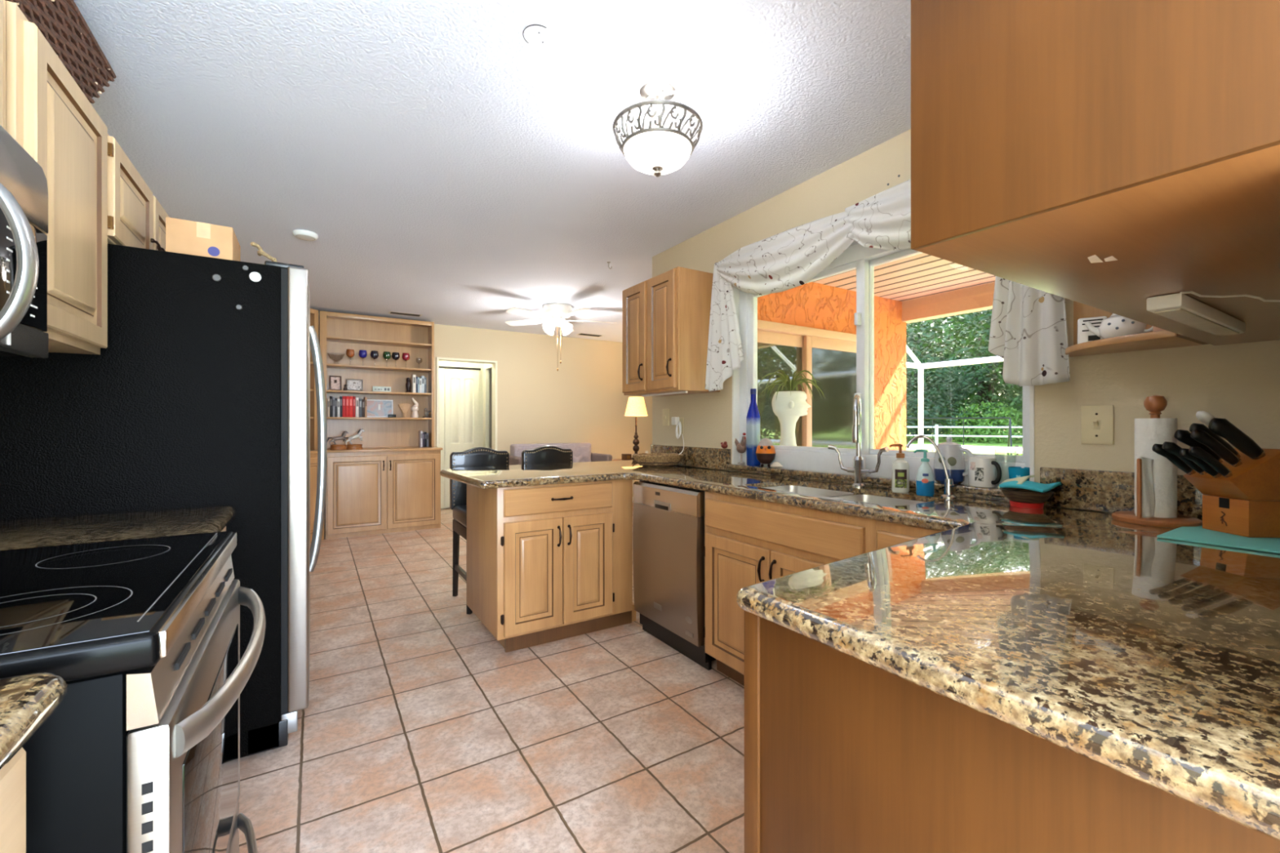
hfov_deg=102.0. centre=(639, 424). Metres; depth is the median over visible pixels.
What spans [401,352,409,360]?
goblet
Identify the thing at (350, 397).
book
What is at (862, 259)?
window
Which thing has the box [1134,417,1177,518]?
paper towel roll
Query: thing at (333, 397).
book
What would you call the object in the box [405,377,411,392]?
figurine
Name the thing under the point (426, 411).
figurine
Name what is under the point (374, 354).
goblet
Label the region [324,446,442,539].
base cabinet
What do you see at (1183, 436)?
knife
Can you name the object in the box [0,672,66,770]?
countertop
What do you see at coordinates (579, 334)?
ceiling vent
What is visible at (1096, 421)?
light switch
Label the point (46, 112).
upper cabinet
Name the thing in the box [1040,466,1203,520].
backsplash
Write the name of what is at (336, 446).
ornament
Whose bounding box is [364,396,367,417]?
book
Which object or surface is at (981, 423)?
bush
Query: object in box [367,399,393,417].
photo frame
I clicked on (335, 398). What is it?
book
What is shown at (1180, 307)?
light
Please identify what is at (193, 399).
refrigerator
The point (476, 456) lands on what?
bar stool
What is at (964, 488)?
trim
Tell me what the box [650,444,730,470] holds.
backsplash
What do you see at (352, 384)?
picture
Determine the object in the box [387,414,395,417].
box
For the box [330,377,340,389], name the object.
picture
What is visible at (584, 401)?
wall
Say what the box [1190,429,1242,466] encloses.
knife
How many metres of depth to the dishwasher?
2.67 m
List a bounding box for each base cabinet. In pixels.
[0,747,26,852]
[310,450,324,542]
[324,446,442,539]
[466,480,635,652]
[703,491,875,685]
[744,610,1279,852]
[875,520,940,550]
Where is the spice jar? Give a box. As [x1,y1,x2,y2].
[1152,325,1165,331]
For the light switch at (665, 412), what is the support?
attached to the wall at (1239, 384)
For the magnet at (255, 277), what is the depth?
1.84 m
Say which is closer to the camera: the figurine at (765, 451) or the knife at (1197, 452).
the knife at (1197, 452)
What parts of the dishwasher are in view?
door, control panel, kick plate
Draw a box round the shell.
[769,461,782,467]
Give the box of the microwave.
[0,124,48,358]
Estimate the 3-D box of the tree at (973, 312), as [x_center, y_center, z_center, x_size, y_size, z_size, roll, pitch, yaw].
[52.503,-13.723,60.584,31.498,30.500,32.403,0,0,6]
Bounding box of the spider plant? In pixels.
[757,369,825,400]
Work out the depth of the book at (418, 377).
6.11 m
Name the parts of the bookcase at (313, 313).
panel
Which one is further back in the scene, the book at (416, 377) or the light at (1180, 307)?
the book at (416, 377)
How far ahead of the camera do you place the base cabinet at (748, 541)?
2.21 m
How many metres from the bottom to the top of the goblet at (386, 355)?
0.175 m
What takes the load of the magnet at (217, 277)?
attached to the refrigerator
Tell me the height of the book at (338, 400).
0.201 m
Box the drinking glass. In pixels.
[994,449,1017,487]
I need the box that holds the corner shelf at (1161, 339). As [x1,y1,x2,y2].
[1065,301,1209,356]
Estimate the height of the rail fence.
1.360 m
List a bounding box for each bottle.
[746,388,759,465]
[888,443,909,493]
[913,448,934,496]
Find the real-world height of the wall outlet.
0.115 m
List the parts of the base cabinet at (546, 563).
panel, door, drawer, pull, pull, pull, door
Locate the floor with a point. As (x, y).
(419, 731)
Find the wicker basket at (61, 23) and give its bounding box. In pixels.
[4,0,116,103]
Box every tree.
[906,309,1002,438]
[906,309,1022,439]
[906,313,1022,435]
[953,311,1022,430]
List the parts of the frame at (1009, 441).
leg, leg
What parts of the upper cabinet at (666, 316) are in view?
door, pull, frame, door, light rail, pull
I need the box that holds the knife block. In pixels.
[1182,447,1279,537]
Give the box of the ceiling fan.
[505,302,616,371]
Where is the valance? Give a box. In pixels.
[705,178,1070,391]
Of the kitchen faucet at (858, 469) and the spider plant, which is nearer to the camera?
the kitchen faucet at (858, 469)
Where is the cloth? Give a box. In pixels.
[997,475,1061,493]
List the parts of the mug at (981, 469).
handle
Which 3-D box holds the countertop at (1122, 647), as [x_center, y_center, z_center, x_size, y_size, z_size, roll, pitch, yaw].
[0.213,0.231,2.234,1.530,0.171,3.444,0,0,-32]
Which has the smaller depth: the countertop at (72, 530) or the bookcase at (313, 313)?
the countertop at (72, 530)
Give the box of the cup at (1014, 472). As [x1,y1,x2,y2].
[1008,466,1030,480]
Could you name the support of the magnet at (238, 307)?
attached to the refrigerator
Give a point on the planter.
(788, 408)
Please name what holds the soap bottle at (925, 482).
on the countertop at (1122, 647)
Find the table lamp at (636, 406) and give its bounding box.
[624,396,647,459]
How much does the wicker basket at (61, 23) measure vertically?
0.225 m
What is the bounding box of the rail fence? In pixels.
[906,424,1022,444]
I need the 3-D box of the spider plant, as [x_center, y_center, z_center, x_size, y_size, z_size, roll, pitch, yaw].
[0.925,-0.236,3.147,0.366,0.190,0.400,0,0,-32]
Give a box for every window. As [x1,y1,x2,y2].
[732,240,1034,486]
[757,342,800,446]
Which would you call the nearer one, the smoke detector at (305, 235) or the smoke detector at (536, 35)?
the smoke detector at (536, 35)
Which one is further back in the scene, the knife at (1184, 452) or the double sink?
the double sink
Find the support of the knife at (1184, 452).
in the knife block
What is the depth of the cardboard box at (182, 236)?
1.93 m
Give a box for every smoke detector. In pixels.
[292,229,318,240]
[522,24,553,47]
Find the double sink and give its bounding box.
[761,485,925,506]
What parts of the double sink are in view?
bowl, bowl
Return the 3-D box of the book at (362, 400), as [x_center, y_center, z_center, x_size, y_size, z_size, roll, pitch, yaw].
[-3.138,-0.186,5.871,0.026,0.201,0.152,0,0,-32]
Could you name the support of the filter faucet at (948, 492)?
on the countertop at (1122, 647)
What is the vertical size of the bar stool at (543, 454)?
1.030 m
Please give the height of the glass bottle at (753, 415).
0.441 m
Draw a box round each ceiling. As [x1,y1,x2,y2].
[73,0,911,342]
[812,253,995,302]
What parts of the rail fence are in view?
post, rail, rail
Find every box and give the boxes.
[165,217,240,261]
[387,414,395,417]
[621,453,631,460]
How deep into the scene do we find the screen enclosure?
7.84 m
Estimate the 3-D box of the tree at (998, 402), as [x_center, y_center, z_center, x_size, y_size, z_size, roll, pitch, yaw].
[37.913,-13.685,70.508,32.284,30.438,31.324,0,0,-1]
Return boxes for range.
[0,530,265,852]
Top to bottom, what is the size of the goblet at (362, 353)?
0.175 m
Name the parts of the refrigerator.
door, door, handle, handle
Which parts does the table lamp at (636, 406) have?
stem, lamp shade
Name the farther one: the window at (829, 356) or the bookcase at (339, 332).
the bookcase at (339, 332)
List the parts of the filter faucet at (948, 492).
spout, lever handle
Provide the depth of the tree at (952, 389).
39.88 m
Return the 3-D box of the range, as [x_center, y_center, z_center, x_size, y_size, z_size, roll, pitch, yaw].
[-1.091,0.730,0.846,0.774,0.921,0.777,0,0,-32]
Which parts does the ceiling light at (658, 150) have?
stem, lamp shade, arm, arm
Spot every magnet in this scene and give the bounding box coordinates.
[212,274,221,281]
[235,304,242,310]
[242,265,248,271]
[248,271,261,281]
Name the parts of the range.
glass, cooktop frame, vent panel, oven door, trim, handle, storage drawer, handle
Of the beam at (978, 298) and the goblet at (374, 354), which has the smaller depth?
the beam at (978, 298)
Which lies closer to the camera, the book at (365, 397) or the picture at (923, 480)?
the picture at (923, 480)
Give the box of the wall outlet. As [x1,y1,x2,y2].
[677,417,684,434]
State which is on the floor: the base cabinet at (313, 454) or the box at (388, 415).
the base cabinet at (313, 454)
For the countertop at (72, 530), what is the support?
on the base cabinet
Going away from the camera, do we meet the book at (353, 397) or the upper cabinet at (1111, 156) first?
the upper cabinet at (1111, 156)
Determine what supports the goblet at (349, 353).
on the bookcase at (339, 332)
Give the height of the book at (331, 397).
0.229 m
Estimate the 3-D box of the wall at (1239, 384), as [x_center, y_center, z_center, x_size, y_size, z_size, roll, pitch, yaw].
[1.647,-0.030,1.522,0.140,2.440,5.620,0,0,-32]
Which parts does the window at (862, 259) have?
sash, sash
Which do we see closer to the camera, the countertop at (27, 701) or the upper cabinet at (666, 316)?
the countertop at (27, 701)
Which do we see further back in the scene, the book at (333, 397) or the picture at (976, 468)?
the book at (333, 397)
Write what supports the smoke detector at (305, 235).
attached to the ceiling at (446, 166)
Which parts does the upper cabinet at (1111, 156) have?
panel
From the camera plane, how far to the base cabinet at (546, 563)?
2.81 m
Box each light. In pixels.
[612,78,702,177]
[1146,291,1279,336]
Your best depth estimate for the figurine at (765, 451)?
2.86 m
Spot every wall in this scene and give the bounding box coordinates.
[310,312,652,531]
[483,363,492,447]
[652,128,1279,513]
[757,281,906,450]
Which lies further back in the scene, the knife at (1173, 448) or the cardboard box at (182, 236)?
the cardboard box at (182, 236)
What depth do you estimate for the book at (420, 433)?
6.17 m
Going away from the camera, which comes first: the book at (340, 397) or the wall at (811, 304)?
the wall at (811, 304)
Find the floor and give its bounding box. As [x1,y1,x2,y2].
[238,502,744,852]
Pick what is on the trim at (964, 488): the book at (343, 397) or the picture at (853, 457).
the picture at (853, 457)
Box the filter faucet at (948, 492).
[906,435,957,497]
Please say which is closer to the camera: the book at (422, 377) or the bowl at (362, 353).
the bowl at (362, 353)
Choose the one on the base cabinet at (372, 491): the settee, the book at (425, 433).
the book at (425, 433)
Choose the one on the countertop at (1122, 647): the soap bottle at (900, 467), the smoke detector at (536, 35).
the soap bottle at (900, 467)
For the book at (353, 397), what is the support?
on the bookcase at (339, 332)
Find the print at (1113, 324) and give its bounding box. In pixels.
[1107,319,1134,329]
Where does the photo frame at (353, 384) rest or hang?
on the bookcase at (339, 332)
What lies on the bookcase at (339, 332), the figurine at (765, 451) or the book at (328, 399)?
the book at (328, 399)
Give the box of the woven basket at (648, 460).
[632,453,683,466]
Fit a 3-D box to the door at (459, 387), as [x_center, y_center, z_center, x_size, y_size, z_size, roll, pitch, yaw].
[-2.762,0.172,7.333,1.000,1.996,0.045,0,0,-32]
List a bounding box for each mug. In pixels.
[968,456,1001,487]
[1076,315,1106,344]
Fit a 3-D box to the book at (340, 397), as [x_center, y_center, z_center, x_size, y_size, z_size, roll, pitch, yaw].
[-3.321,-0.200,5.756,0.022,0.229,0.152,0,0,-32]
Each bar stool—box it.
[449,447,509,614]
[521,445,573,464]
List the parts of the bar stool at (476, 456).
leg, seat frame, seat, leg, backrest, nailhead trim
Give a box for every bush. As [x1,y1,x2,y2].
[906,403,918,439]
[943,400,1022,443]
[995,445,1022,455]
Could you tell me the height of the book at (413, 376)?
0.216 m
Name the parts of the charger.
cord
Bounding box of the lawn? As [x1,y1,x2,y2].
[906,431,1022,454]
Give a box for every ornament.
[327,431,348,449]
[342,428,364,449]
[398,403,410,417]
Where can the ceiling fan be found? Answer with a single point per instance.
(557, 313)
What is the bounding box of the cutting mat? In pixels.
[1156,525,1279,553]
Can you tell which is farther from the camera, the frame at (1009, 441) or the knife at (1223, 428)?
the frame at (1009, 441)
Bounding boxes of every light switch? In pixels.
[662,408,669,425]
[1080,404,1113,444]
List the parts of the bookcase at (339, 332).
panel, panel, shelf, shelf, shelf, shelf, panel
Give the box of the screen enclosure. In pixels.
[906,344,1022,453]
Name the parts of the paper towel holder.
rod, post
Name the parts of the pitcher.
lid, handle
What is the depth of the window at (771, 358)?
6.80 m
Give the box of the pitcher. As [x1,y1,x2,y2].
[933,436,973,484]
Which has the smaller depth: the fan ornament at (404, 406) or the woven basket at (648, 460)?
the woven basket at (648, 460)
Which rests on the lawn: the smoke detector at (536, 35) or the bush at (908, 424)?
the bush at (908, 424)
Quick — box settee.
[509,442,612,465]
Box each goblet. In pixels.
[346,349,354,357]
[358,350,367,365]
[370,351,378,359]
[382,351,391,359]
[391,352,399,360]
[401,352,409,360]
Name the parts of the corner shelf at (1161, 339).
panel, shelf, panel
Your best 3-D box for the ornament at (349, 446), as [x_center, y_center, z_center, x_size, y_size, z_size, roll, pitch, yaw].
[-3.098,0.150,5.613,0.204,0.229,0.099,0,0,-32]
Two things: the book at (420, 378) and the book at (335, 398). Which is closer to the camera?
the book at (335, 398)
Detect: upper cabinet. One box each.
[0,0,3,127]
[3,0,107,355]
[107,133,168,251]
[622,266,719,396]
[911,0,1279,345]
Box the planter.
[771,390,810,445]
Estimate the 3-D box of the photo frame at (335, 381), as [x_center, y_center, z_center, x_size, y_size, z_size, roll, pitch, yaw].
[-3.344,-0.457,5.691,0.115,0.165,0.035,0,0,-39]
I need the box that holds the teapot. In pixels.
[1084,313,1152,338]
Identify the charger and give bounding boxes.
[671,417,684,454]
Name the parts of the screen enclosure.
rail, rail, post, rail, rail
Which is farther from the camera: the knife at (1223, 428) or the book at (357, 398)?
the book at (357, 398)
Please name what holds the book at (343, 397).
on the bookcase at (339, 332)
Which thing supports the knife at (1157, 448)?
in the knife block
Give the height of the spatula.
0.103 m
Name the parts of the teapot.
spout, handle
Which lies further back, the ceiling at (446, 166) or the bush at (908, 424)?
the bush at (908, 424)
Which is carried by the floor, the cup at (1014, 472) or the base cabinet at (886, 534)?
the base cabinet at (886, 534)
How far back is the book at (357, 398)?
5.78 m
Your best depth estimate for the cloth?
1.71 m
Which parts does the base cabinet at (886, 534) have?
drawer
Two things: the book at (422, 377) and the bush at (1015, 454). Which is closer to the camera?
the book at (422, 377)
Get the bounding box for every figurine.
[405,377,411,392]
[411,397,418,417]
[422,408,431,417]
[720,441,727,448]
[734,432,746,464]
[755,438,775,466]
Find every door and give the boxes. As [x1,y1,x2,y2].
[439,365,480,507]
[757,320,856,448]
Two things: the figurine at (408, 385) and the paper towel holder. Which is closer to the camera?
the paper towel holder
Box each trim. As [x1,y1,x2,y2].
[484,364,492,448]
[727,463,1005,497]
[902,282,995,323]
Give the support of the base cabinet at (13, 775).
on the floor
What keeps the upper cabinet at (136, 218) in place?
attached to the wall
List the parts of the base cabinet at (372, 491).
door, door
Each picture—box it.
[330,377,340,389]
[347,380,361,390]
[852,456,866,475]
[921,478,928,483]
[970,462,983,481]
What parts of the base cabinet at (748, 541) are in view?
door, pull, pull, blank panel, door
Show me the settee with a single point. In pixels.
(582, 452)
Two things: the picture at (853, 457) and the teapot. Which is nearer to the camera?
the teapot
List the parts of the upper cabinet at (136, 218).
frame, pull, door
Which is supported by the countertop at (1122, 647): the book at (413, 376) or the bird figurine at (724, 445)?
the bird figurine at (724, 445)
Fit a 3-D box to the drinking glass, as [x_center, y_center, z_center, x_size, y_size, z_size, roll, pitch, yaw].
[1.356,0.163,1.923,0.068,0.140,0.067,0,0,-32]
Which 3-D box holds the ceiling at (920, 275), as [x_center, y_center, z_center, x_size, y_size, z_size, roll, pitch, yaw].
[4.147,-1.319,0.898,3.425,0.083,9.100,0,0,-32]
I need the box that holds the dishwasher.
[632,480,716,670]
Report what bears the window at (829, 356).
in the wall at (811, 304)
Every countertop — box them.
[0,506,235,550]
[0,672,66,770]
[440,444,1279,841]
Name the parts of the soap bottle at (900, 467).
label panel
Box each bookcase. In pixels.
[310,308,318,449]
[319,311,434,448]
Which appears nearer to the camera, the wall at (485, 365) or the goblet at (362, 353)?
the goblet at (362, 353)
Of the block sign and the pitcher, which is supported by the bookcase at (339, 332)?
the block sign
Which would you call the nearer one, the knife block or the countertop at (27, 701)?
the countertop at (27, 701)
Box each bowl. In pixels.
[358,350,367,358]
[1000,488,1053,508]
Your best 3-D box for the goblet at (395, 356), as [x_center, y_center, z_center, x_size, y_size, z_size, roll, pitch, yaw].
[-2.825,-0.748,5.997,0.084,0.175,0.084,0,0,-32]
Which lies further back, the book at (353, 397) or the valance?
the book at (353, 397)
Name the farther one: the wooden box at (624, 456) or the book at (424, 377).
the wooden box at (624, 456)
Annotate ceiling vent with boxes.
[388,311,422,316]
[577,333,602,337]
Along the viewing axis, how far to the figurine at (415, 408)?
6.08 m
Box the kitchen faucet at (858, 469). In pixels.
[827,394,888,487]
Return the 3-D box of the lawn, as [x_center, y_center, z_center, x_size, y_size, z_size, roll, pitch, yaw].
[33.849,1.470,21.313,200.000,0.240,240.000,0,0,-32]
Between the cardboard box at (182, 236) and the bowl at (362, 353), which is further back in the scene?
the bowl at (362, 353)
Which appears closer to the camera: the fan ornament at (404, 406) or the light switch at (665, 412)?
the light switch at (665, 412)
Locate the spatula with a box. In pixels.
[1195,411,1215,425]
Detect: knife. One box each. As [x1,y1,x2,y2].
[1151,444,1195,475]
[1162,441,1207,475]
[1173,429,1222,462]
[1178,448,1222,478]
[1188,446,1232,477]
[1189,422,1240,457]
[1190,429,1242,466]
[1208,417,1265,459]
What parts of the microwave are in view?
handle, control panel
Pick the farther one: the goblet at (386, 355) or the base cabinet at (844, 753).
the goblet at (386, 355)
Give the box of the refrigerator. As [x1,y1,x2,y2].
[0,244,327,757]
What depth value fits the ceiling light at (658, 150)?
1.86 m
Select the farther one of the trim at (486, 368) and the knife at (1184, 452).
the trim at (486, 368)
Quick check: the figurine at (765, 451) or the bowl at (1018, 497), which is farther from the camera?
the figurine at (765, 451)
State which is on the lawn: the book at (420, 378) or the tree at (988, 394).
the tree at (988, 394)
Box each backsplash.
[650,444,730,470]
[728,468,1009,501]
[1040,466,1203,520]
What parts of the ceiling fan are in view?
blade, blade, lamp shade, lamp shade, lamp shade, lamp shade, blade, blade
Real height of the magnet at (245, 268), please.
0.018 m
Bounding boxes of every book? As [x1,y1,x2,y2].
[327,398,329,417]
[329,395,332,417]
[332,396,334,417]
[334,397,337,417]
[337,399,339,417]
[339,395,342,417]
[342,395,345,417]
[345,395,349,417]
[349,395,352,417]
[352,395,355,417]
[355,397,359,417]
[359,398,361,417]
[361,399,364,417]
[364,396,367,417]
[410,374,415,392]
[415,376,417,392]
[417,377,419,392]
[418,431,422,447]
[419,375,424,392]
[419,377,421,392]
[422,431,426,447]
[422,432,424,447]
[424,377,426,392]
[426,433,428,447]
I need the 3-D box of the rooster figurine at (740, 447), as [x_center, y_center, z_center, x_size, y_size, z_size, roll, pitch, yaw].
[0.599,0.140,3.084,0.050,0.186,0.096,0,0,-32]
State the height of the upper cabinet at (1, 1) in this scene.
0.340 m
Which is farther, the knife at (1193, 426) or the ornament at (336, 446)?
the ornament at (336, 446)
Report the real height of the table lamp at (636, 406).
0.860 m
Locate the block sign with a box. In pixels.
[372,386,391,391]
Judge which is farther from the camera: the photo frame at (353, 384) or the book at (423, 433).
the book at (423, 433)
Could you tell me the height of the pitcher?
0.187 m
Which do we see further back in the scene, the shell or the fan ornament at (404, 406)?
the fan ornament at (404, 406)
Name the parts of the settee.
armrest, armrest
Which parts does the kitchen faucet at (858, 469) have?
lever handle, spout, lever handle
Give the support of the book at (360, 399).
on the bookcase at (339, 332)
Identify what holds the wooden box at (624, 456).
on the end table
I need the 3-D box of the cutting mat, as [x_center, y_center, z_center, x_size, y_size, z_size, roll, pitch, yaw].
[1.490,0.273,1.228,0.340,0.006,0.310,0,0,-32]
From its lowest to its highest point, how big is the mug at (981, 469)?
0.110 m
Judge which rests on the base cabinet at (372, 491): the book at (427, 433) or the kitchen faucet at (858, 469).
the book at (427, 433)
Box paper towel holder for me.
[1111,395,1202,528]
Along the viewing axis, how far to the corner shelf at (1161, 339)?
1.50 m
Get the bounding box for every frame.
[328,375,342,390]
[346,378,363,391]
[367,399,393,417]
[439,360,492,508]
[906,417,1012,454]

